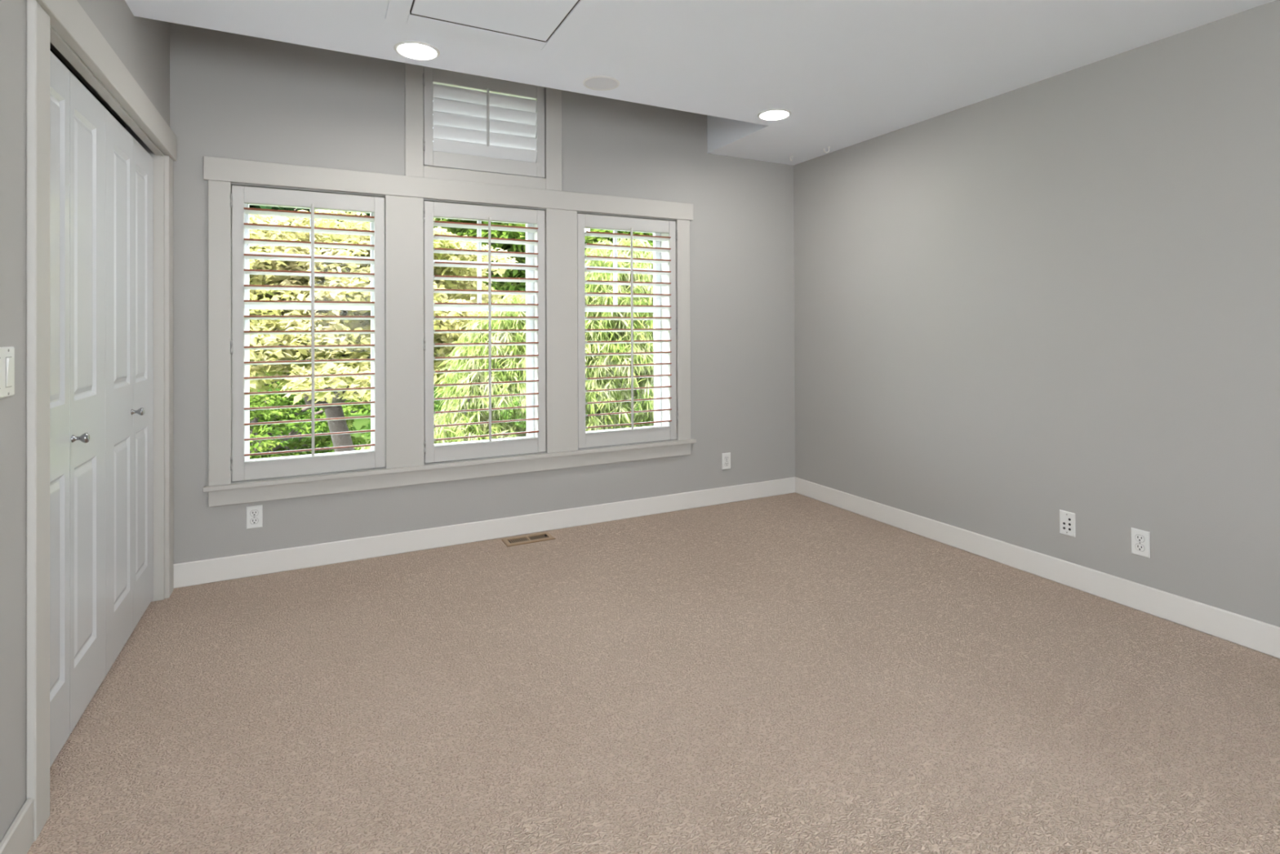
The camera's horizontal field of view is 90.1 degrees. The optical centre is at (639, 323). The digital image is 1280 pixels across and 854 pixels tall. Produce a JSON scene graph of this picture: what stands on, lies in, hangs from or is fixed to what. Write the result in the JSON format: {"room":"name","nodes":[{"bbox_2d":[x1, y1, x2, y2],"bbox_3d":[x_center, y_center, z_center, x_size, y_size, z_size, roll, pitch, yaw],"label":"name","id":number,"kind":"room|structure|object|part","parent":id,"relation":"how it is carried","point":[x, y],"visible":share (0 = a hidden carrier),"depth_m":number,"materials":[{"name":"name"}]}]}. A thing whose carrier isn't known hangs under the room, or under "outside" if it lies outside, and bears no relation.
{"room":"empty bedroom","nodes":[
{"label":"empty bedroom","id":0,"kind":"room"},
{"bbox_2d":[0,0,169,841],"bbox_3d":[-1.054,-0.313,0.557,0.140,3.320,5.442,0,0,-27],"label":"wall","id":1,"kind":"structure","parent":0,"point":[142,45],"depth_m":1.47,"materials":[{"name":"paint"}]},
{"bbox_2d":[0,346,14,398],"bbox_3d":[-1.394,0.107,1.400,0.012,0.112,0.116,0,0,-27],"label":"light switch","id":2,"kind":"object","parent":1,"relation":"attached to","point":[6,353],"visible":1,"depth_m":1.41,"materials":[{"name":"white plastic"}]},
{"bbox_2d":[0,797,33,853],"bbox_3d":[-0.634,1.168,-0.095,0.015,0.108,3.618,0,0,-27],"label":"baseboard","id":3,"kind":"structure","parent":1,"relation":"attached to","point":[18,838],"depth_m":1.46,"materials":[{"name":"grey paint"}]},
{"bbox_2d":[49,50,105,767],"bbox_3d":[-1.696,0.233,1.910,0.074,1.971,0.692,0,0,-27],"label":"door","id":4,"kind":"structure","parent":1,"relation":"in","point":[77,117],"depth_m":1.93,"materials":[{"name":"grey paint"}]},
{"bbox_3d":[-1.685,0.344,1.925,0.041,0.031,0.031,0,0,-27],"label":"knob","id":5,"kind":"part","parent":4,"relation":"part of","materials":[{"name":"silver metal"}]},
{"bbox_2d":[26,0,177,841],"bbox_3d":[-1.875,0.175,2.216,0.170,2.128,1.694,0,0,-27],"label":"door frame","id":6,"kind":"structure","parent":1,"relation":"attached to","point":[37,174],"depth_m":1.59,"materials":[{"name":"grey paint"}]},
{"bbox_2d":[105,108,153,675],"bbox_3d":[-2.018,0.237,2.545,0.074,1.971,0.724,0,0,-27],"label":"door","id":7,"kind":"structure","parent":1,"relation":"in","point":[129,167],"depth_m":2.48,"materials":[{"name":"grey paint"}]},
{"bbox_3d":[-1.995,0.348,2.538,0.041,0.031,0.031,0,0,-27],"label":"knob","id":8,"kind":"part","parent":7,"relation":"part of","materials":[{"name":"silver metal"}]},
{"bbox_2d":[49,48,125,128],"bbox_3d":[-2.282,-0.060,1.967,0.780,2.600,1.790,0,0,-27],"label":"door track","id":9,"kind":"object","parent":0,"point":[51,50],"depth_m":2.85,"materials":[{"name":"black metal"}]},
{"bbox_2d":[169,22,795,564],"bbox_3d":[-0.590,-0.298,3.964,4.083,3.320,0.218,0,0,-27],"label":"wall","id":10,"kind":"structure","parent":0,"point":[233,95],"depth_m":3.68,"materials":[{"name":"paint"}]},
{"bbox_2d":[246,504,262,528],"bbox_3d":[-1.909,0.955,3.161,0.069,0.111,0.008,0,0,-27],"label":"wall outlet","id":11,"kind":"object","parent":10,"relation":"attached to","point":[254,513],"visible":1,"depth_m":3.16,"materials":[{"name":"white plastic"}]},
{"bbox_2d":[249,517,258,524],"bbox_3d":[-1.907,0.974,3.158,0.036,0.030,0.002,0,0,-27],"label":"receptacle","id":12,"kind":"object","parent":11,"relation":"attached to","point":[252,520],"depth_m":3.16,"materials":[{"name":"white plastic"}]},
{"bbox_2d":[249,510,258,515],"bbox_3d":[-1.907,0.935,3.159,0.036,0.030,0.002,0,0,-27],"label":"receptacle","id":13,"kind":"object","parent":11,"relation":"attached to","point":[252,513],"depth_m":3.16,"materials":[{"name":"white plastic"}]},
{"bbox_2d":[231,196,385,480],"bbox_3d":[-1.747,0.045,3.405,0.706,1.460,0.206,0,0,-27],"label":"window","id":14,"kind":"structure","parent":10,"relation":"in","point":[247,307],"depth_m":3.43,"materials":[{"name":"grey paint"}]},
{"bbox_2d":[202,62,696,506],"bbox_3d":[-0.865,-0.465,3.682,2.754,2.685,0.038,0,0,-27],"label":"window frame","id":15,"kind":"structure","parent":10,"relation":"in","point":[404,222],"depth_m":3.50,"materials":[{"name":"grey paint"}]},
{"bbox_2d":[230,185,385,481],"bbox_3d":[-1.690,0.044,3.283,0.702,1.448,0.104,0,0,-27],"label":"window shutter","id":16,"kind":"object","parent":15,"relation":"attached to","point":[242,470],"visible":1,"depth_m":3.25,"materials":[{"name":"grey paint"}]},
{"bbox_3d":[-1.693,-0.639,3.294,0.596,0.082,0.029,0,0,-27],"label":"rail","id":17,"kind":"part","parent":16,"relation":"part of","materials":[{"name":"grey paint"}]},
{"bbox_3d":[-1.687,0.725,3.288,0.596,0.086,0.029,0,0,-27],"label":"rail","id":18,"kind":"part","parent":16,"relation":"part of","materials":[{"name":"grey paint"}]},
{"bbox_3d":[-1.662,0.030,3.246,0.014,1.283,0.011,0,0,-27],"label":"tilt rod","id":19,"kind":"part","parent":16,"relation":"part of","materials":[{"name":"grey paint"}]},
{"bbox_2d":[422,66,545,177],"bbox_3d":[-0.892,-1.154,3.697,0.704,0.550,0.054,0,0,-27],"label":"window shutter","id":20,"kind":"object","parent":15,"relation":"attached to","point":[476,131],"visible":0.96,"depth_m":3.68,"materials":[{"name":"grey paint"}]},
{"bbox_3d":[-0.892,-1.389,3.705,0.600,0.080,0.029,0,0,-27],"label":"rail","id":21,"kind":"part","parent":20,"relation":"part of","materials":[{"name":"grey paint"}]},
{"bbox_3d":[-0.890,-0.922,3.703,0.600,0.085,0.029,0,0,-27],"label":"rail","id":22,"kind":"part","parent":20,"relation":"part of","materials":[{"name":"grey paint"}]},
{"bbox_3d":[-0.875,-1.190,3.682,0.014,0.335,0.011,0,0,-27],"label":"tilt rod","id":23,"kind":"part","parent":20,"relation":"part of","materials":[{"name":"grey paint"}]},
{"bbox_2d":[422,200,546,462],"bbox_3d":[-0.886,0.043,3.690,0.704,1.448,0.104,0,0,-27],"label":"window shutter","id":24,"kind":"object","parent":15,"relation":"attached to","point":[433,453],"visible":1,"depth_m":3.65,"materials":[{"name":"grey paint"}]},
{"bbox_3d":[-0.889,-0.640,3.701,0.598,0.082,0.029,0,0,-27],"label":"rail","id":25,"kind":"part","parent":24,"relation":"part of","materials":[{"name":"grey paint"}]},
{"bbox_3d":[-0.883,0.723,3.694,0.598,0.086,0.029,0,0,-27],"label":"rail","id":26,"kind":"part","parent":24,"relation":"part of","materials":[{"name":"grey paint"}]},
{"bbox_3d":[-0.858,0.029,3.652,0.014,1.283,0.011,0,0,-27],"label":"tilt rod","id":27,"kind":"part","parent":24,"relation":"part of","materials":[{"name":"grey paint"}]},
{"bbox_2d":[577,213,678,448],"bbox_3d":[-0.071,0.041,4.102,0.708,1.448,0.104,0,0,-27],"label":"window shutter","id":28,"kind":"object","parent":15,"relation":"attached to","point":[584,220],"visible":0.99,"depth_m":4.08,"materials":[{"name":"grey paint"}]},
{"bbox_3d":[-0.081,-0.642,4.110,0.601,0.082,0.029,0,0,-27],"label":"rail","id":29,"kind":"part","parent":28,"relation":"part of","materials":[{"name":"grey paint"}]},
{"bbox_3d":[-0.075,0.722,4.103,0.601,0.086,0.029,0,0,-27],"label":"rail","id":30,"kind":"part","parent":28,"relation":"part of","materials":[{"name":"grey paint"}]},
{"bbox_3d":[-0.050,0.027,4.061,0.014,1.283,0.011,0,0,-27],"label":"tilt rod","id":31,"kind":"part","parent":28,"relation":"part of","materials":[{"name":"grey paint"}]},
{"bbox_2d":[422,66,534,100],"bbox_3d":[-0.949,-1.154,3.817,0.708,0.562,0.206,0,0,-27],"label":"window","id":32,"kind":"structure","parent":10,"relation":"in","point":[423,67],"depth_m":3.83,"materials":[{"name":"grey paint"}]},
{"bbox_3d":[-0.976,-1.153,3.872,0.672,0.526,0.037,0,0,-27],"label":"sash","id":33,"kind":"part","parent":32,"relation":"part of","materials":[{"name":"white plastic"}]},
{"bbox_2d":[423,200,536,445],"bbox_3d":[-0.943,0.043,3.812,0.708,1.460,0.206,0,0,-27],"label":"window","id":34,"kind":"structure","parent":10,"relation":"in","point":[530,299],"depth_m":3.99,"materials":[{"name":"grey paint"}]},
{"bbox_2d":[173,476,795,588],"bbox_3d":[-0.531,1.185,3.853,3.763,0.113,0.014,0,0,-27],"label":"baseboard","id":35,"kind":"structure","parent":10,"relation":"attached to","point":[242,566],"depth_m":3.58,"materials":[{"name":"white paint"}]},
{"bbox_2d":[584,227,668,432],"bbox_3d":[-0.135,0.042,4.220,0.711,1.460,0.206,0,0,-27],"label":"window","id":36,"kind":"structure","parent":10,"relation":"in","point":[658,335],"depth_m":4.39,"materials":[{"name":"grey paint"}]},
{"bbox_2d":[721,452,730,469],"bbox_3d":[0.600,0.950,4.430,0.069,0.111,0.008,0,0,-27],"label":"wall outlet","id":37,"kind":"object","parent":10,"relation":"attached to","point":[726,457],"visible":1,"depth_m":4.43,"materials":[{"name":"white plastic"}]},
{"bbox_2d":[26,492,1279,853],"bbox_3d":[0.311,1.286,1.358,4.813,0.120,5.660,0,0,-27],"label":"floor","id":38,"kind":"structure","parent":0,"point":[794,673],"depth_m":2.04,"materials":[{"name":"carpet"}]},
{"bbox_2d":[501,532,555,546],"bbox_3d":[-0.642,1.235,3.679,0.282,0.012,0.130,0,0,-27],"label":"floor vent","id":39,"kind":"object","parent":38,"relation":"in","point":[543,536],"visible":1,"depth_m":3.67,"materials":[{"name":"beige metal"}]},
{"bbox_2d":[124,0,1275,165],"bbox_3d":[0.682,-1.581,1.445,3.763,0.790,5.442,0,0,-27],"label":"ceiling","id":40,"kind":"structure","parent":0,"point":[847,73],"depth_m":2.72,"materials":[{"name":"paint"}]},
{"bbox_2d":[393,40,439,60],"bbox_3d":[-0.956,-1.169,2.739,0.187,0.006,0.187,0,0,-27],"label":"recessed light","id":41,"kind":"object","parent":40,"relation":"in","point":[417,51],"visible":1,"depth_m":2.73,"materials":[{"name":"white plastic"}]},
{"bbox_2d":[385,0,604,53],"bbox_3d":[-0.503,-1.177,2.282,0.696,0.018,0.718,0,0,-27],"label":"attic hatch","id":42,"kind":"object","parent":40,"relation":"attached to","point":[546,25],"visible":1,"depth_m":2.44,"materials":[{"name":"paint"}]},
{"bbox_3d":[-0.502,-1.177,2.279,0.528,0.014,0.546,0,0,-27],"label":"hatch panel","id":43,"kind":"part","parent":42,"relation":"part of","materials":[{"name":"paint"}]},
{"bbox_2d":[582,75,619,90],"bbox_3d":[-0.189,-1.170,3.111,0.179,0.007,0.179,0,0,-27],"label":"ceiling speaker","id":44,"kind":"object","parent":40,"relation":"attached to","point":[595,82],"visible":1,"depth_m":3.10,"materials":[{"name":"white plastic"}]},
{"bbox_2d":[757,109,791,120],"bbox_3d":[0.755,-1.172,3.588,0.187,0.006,0.187,0,0,-27],"label":"recessed light","id":45,"kind":"object","parent":40,"relation":"in","point":[771,114],"visible":1,"depth_m":3.58,"materials":[{"name":"white plastic"}]},
{"bbox_2d":[793,0,1279,626],"bbox_3d":[2.433,-0.319,2.322,0.150,3.320,5.442,0,0,-27],"label":"wall","id":46,"kind":"structure","parent":0,"point":[1015,308],"depth_m":2.95,"materials":[{"name":"paint"}]},
{"bbox_2d":[795,477,1279,658],"bbox_3d":[2.336,1.165,2.338,0.015,0.113,5.278,0,0,-27],"label":"baseboard","id":47,"kind":"structure","parent":46,"relation":"attached to","point":[1250,633],"depth_m":2.95,"materials":[{"name":"white paint"}]},
{"bbox_2d":[1059,509,1075,537],"bbox_3d":[2.005,0.936,2.998,0.008,0.111,0.069,0,0,-27],"label":"cable plate","id":48,"kind":"object","parent":46,"relation":"attached to","point":[1067,519],"visible":1,"depth_m":3.00,"materials":[{"name":"white plastic"}]},
{"bbox_2d":[1130,527,1150,558],"bbox_3d":[2.140,0.936,2.732,0.008,0.111,0.069,0,0,-27],"label":"wall outlet","id":49,"kind":"object","parent":46,"relation":"attached to","point":[1140,539],"visible":1,"depth_m":2.73,"materials":[{"name":"white plastic"}]},
{"bbox_2d":[1134,533,1144,542],"bbox_3d":[2.137,0.916,2.731,0.002,0.030,0.036,0,0,-27],"label":"receptacle","id":50,"kind":"object","parent":49,"relation":"attached to","point":[1138,537],"depth_m":2.73,"materials":[{"name":"white plastic"}]},
{"bbox_2d":[1135,543,1144,551],"bbox_3d":[2.137,0.955,2.731,0.002,0.030,0.036,0,0,-27],"label":"receptacle","id":51,"kind":"object","parent":49,"relation":"attached to","point":[1139,547],"depth_m":2.73,"materials":[{"name":"white plastic"}]},
{"label":"outside","id":52,"kind":"structure","parent":0,"visible":0},
{"bbox_2d":[249,382,653,457],"bbox_3d":[-14.489,1.930,28.642,80.000,4.193,56.000,0,0,-27],"label":"ground","id":53,"kind":"structure","parent":52,"point":[357,423],"depth_m":20.46,"materials":[{"name":"green plant"}]},
{"bbox_2d":[248,204,295,388],"bbox_3d":[-10.783,-2.179,16.792,4.384,11.534,4.752,0,0,-41],"label":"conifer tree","id":54,"kind":"object","parent":53,"relation":"on","point":[250,206],"visible":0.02,"depth_m":16.58,"materials":[{"name":"green plant"}]},
{"bbox_2d":[265,206,317,280],"bbox_3d":[-13.995,-3.688,27.360,5.843,12.588,5.314,0,0,-27],"label":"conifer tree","id":55,"kind":"object","parent":53,"relation":"on","point":[273,207],"visible":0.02,"depth_m":26.52,"materials":[{"name":"green plant"}]},
{"bbox_2d":[249,393,359,448],"bbox_3d":[-9.175,2.811,17.297,2.944,2.086,2.368,0,0,-27],"label":"shrub","id":56,"kind":"object","parent":53,"relation":"on","point":[302,402],"visible":0.08,"depth_m":17.11,"materials":[{"name":"green plant"}]},
{"bbox_2d":[249,370,370,459],"bbox_3d":[-8.136,2.374,12.541,6.805,3.009,4.010,0,0,4],"label":"bush","id":57,"kind":"object","parent":53,"relation":"on","point":[261,400],"visible":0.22,"depth_m":12.59,"materials":[{"name":"green plant"}]},
{"bbox_2d":[314,210,370,266],"bbox_3d":[-9.368,-2.656,22.574,5.826,11.569,5.282,0,0,18],"label":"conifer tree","id":58,"kind":"object","parent":53,"relation":"on","point":[367,214],"visible":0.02,"depth_m":21.70,"materials":[{"name":"green plant"}]},
{"bbox_2d":[248,209,517,452],"bbox_3d":[-4.215,1.190,9.070,6.168,5.662,5.046,0,0,0],"label":"maple tree","id":59,"kind":"object","parent":53,"relation":"on","point":[255,355],"visible":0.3,"depth_m":7.87,"materials":[{"name":"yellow plant"}]},
{"bbox_2d":[359,379,471,442],"bbox_3d":[-6.195,2.610,17.917,3.109,2.867,2.444,0,0,-27],"label":"shrub","id":60,"kind":"object","parent":53,"relation":"on","point":[437,405],"visible":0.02,"depth_m":17.48,"materials":[{"name":"green plant"}]},
{"bbox_2d":[433,217,455,234],"bbox_3d":[-6.934,-2.986,28.214,6.037,11.558,5.686,0,0,-27],"label":"leafy tree","id":61,"kind":"object","parent":53,"relation":"on","point":[435,219],"visible":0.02,"depth_m":26.42,"materials":[{"name":"green plant"}]},
{"bbox_2d":[433,217,525,417],"bbox_3d":[-4.592,-1.552,19.262,4.797,9.996,4.632,0,0,-27],"label":"leafy tree","id":62,"kind":"object","parent":53,"relation":"on","point":[499,286],"visible":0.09,"depth_m":18.62,"materials":[{"name":"green plant"}]},
{"bbox_3d":[-4.580,-2.273,19.234,4.797,8.584,4.702,0,0,-27],"label":"crown","id":63,"kind":"part","parent":62,"relation":"part of","materials":[{"name":"green plant"}]},
{"bbox_2d":[360,238,653,449],"bbox_3d":[-0.652,1.460,6.827,4.834,4.948,2.353,0,0,-35],"label":"tree","id":64,"kind":"object","parent":53,"relation":"on","point":[496,350],"visible":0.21,"depth_m":6.43,"materials":[{"name":"green plant"}]},
{"bbox_2d":[494,392,586,428],"bbox_3d":[-2.138,2.909,14.818,3.290,3.329,2.748,0,0,-27],"label":"shrub","id":65,"kind":"object","parent":53,"relation":"on","point":[515,402],"visible":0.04,"depth_m":14.46,"materials":[{"name":"green plant"}]},
{"bbox_2d":[584,228,653,422],"bbox_3d":[-0.243,-1.632,21.110,5.069,10.510,4.975,0,0,0],"label":"leafy tree","id":66,"kind":"object","parent":53,"relation":"on","point":[588,239],"visible":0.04,"depth_m":19.73,"materials":[{"name":"green plant"}]},
{"bbox_3d":[-0.172,-2.393,21.115,5.121,8.989,4.932,0,0,-27],"label":"crown","id":67,"kind":"part","parent":66,"relation":"part of","materials":[{"name":"green plant"}]},
{"bbox_2d":[633,388,653,424],"bbox_3d":[1.388,2.614,16.685,3.707,4.103,3.101,0,0,-27],"label":"shrub","id":68,"kind":"object","parent":53,"relation":"on","point":[649,388],"visible":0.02,"depth_m":16.34,"materials":[{"name":"green plant"}]}
]}

